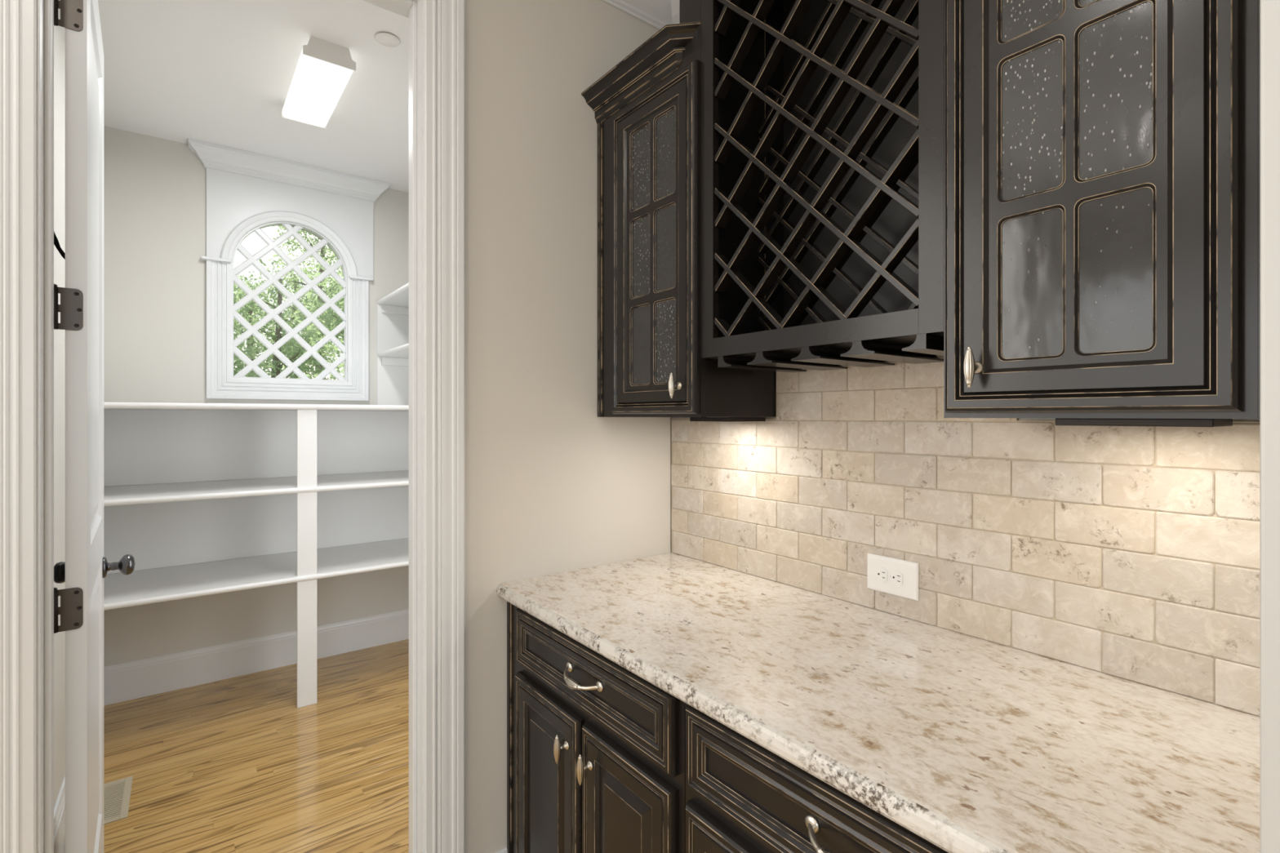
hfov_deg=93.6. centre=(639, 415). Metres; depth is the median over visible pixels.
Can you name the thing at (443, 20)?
trim
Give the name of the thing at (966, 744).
countertop
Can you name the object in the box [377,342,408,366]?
wall shelf
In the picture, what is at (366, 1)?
trim
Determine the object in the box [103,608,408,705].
baseboard
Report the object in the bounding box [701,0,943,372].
wine rack
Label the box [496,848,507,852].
baseboard
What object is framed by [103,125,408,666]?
wall
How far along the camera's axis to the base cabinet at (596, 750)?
1.38 m
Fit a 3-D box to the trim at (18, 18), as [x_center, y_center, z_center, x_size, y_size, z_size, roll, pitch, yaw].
[-1.197,0.082,1.118,0.105,2.635,0.022,0,0,-37]
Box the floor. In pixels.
[103,639,408,852]
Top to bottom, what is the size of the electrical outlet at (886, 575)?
0.089 m
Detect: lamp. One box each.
[281,35,355,129]
[689,417,765,422]
[1055,417,1232,426]
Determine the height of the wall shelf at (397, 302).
0.075 m
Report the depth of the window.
3.39 m
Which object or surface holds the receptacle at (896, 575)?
attached to the electrical outlet at (886, 575)
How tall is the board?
0.623 m
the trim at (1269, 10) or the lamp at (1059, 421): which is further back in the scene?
the lamp at (1059, 421)
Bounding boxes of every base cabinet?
[506,601,685,852]
[685,703,948,852]
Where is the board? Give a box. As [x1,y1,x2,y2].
[377,304,408,404]
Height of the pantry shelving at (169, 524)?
1.456 m
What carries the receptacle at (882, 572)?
attached to the electrical outlet at (886, 575)
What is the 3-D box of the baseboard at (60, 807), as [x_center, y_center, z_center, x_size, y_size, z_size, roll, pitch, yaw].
[-1.946,1.307,2.048,0.016,0.185,2.135,0,0,-37]
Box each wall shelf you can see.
[377,282,408,315]
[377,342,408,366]
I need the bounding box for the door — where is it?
[53,0,135,852]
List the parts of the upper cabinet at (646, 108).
scribe moulding, crown moulding, pane, pane, pane, frame, door, pane, pane, pane, pull knob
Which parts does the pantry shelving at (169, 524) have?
shelf, shelf, shelf, panel, panel, post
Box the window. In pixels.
[188,137,390,400]
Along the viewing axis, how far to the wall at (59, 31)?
1.93 m
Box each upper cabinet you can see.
[581,0,776,417]
[943,0,1259,420]
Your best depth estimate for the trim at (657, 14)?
2.04 m
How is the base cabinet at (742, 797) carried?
on the floor
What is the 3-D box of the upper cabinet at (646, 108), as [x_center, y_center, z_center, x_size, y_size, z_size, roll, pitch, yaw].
[0.112,-0.599,1.826,0.382,1.204,0.483,0,0,-37]
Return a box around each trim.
[0,0,36,852]
[36,0,423,852]
[362,0,408,17]
[423,0,464,852]
[600,0,679,30]
[1259,0,1279,852]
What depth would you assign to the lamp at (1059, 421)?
0.92 m
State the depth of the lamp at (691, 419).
1.70 m
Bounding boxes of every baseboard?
[53,674,104,852]
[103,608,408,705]
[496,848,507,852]
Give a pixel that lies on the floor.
(233, 765)
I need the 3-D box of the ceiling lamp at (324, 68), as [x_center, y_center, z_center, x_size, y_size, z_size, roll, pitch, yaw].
[-1.347,-1.369,2.499,0.180,0.076,0.600,0,0,-37]
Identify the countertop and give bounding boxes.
[496,552,1259,852]
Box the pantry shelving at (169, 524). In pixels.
[103,402,408,708]
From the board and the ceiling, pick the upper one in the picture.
the ceiling
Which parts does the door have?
knob, panel, panel, knob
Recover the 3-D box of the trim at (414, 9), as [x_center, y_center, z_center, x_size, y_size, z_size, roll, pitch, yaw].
[-0.905,0.127,1.427,0.764,2.544,0.117,0,0,-37]
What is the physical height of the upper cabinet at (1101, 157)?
1.226 m
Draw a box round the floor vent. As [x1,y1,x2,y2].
[103,776,133,824]
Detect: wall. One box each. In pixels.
[53,0,65,808]
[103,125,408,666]
[464,0,671,852]
[671,355,1259,716]
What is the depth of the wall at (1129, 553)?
1.26 m
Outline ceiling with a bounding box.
[97,0,408,192]
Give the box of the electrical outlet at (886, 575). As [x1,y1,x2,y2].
[867,552,919,601]
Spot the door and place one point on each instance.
(85, 567)
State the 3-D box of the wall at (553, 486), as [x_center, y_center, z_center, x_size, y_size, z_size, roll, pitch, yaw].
[-1.715,-0.076,0.809,4.500,2.950,0.115,0,0,-37]
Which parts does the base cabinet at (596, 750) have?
scribe moulding, door, pull knob, bow pull, pull knob, drawer, door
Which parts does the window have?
casing, pane, crown, sash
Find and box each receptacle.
[876,567,887,582]
[891,570,902,585]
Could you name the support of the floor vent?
in the floor

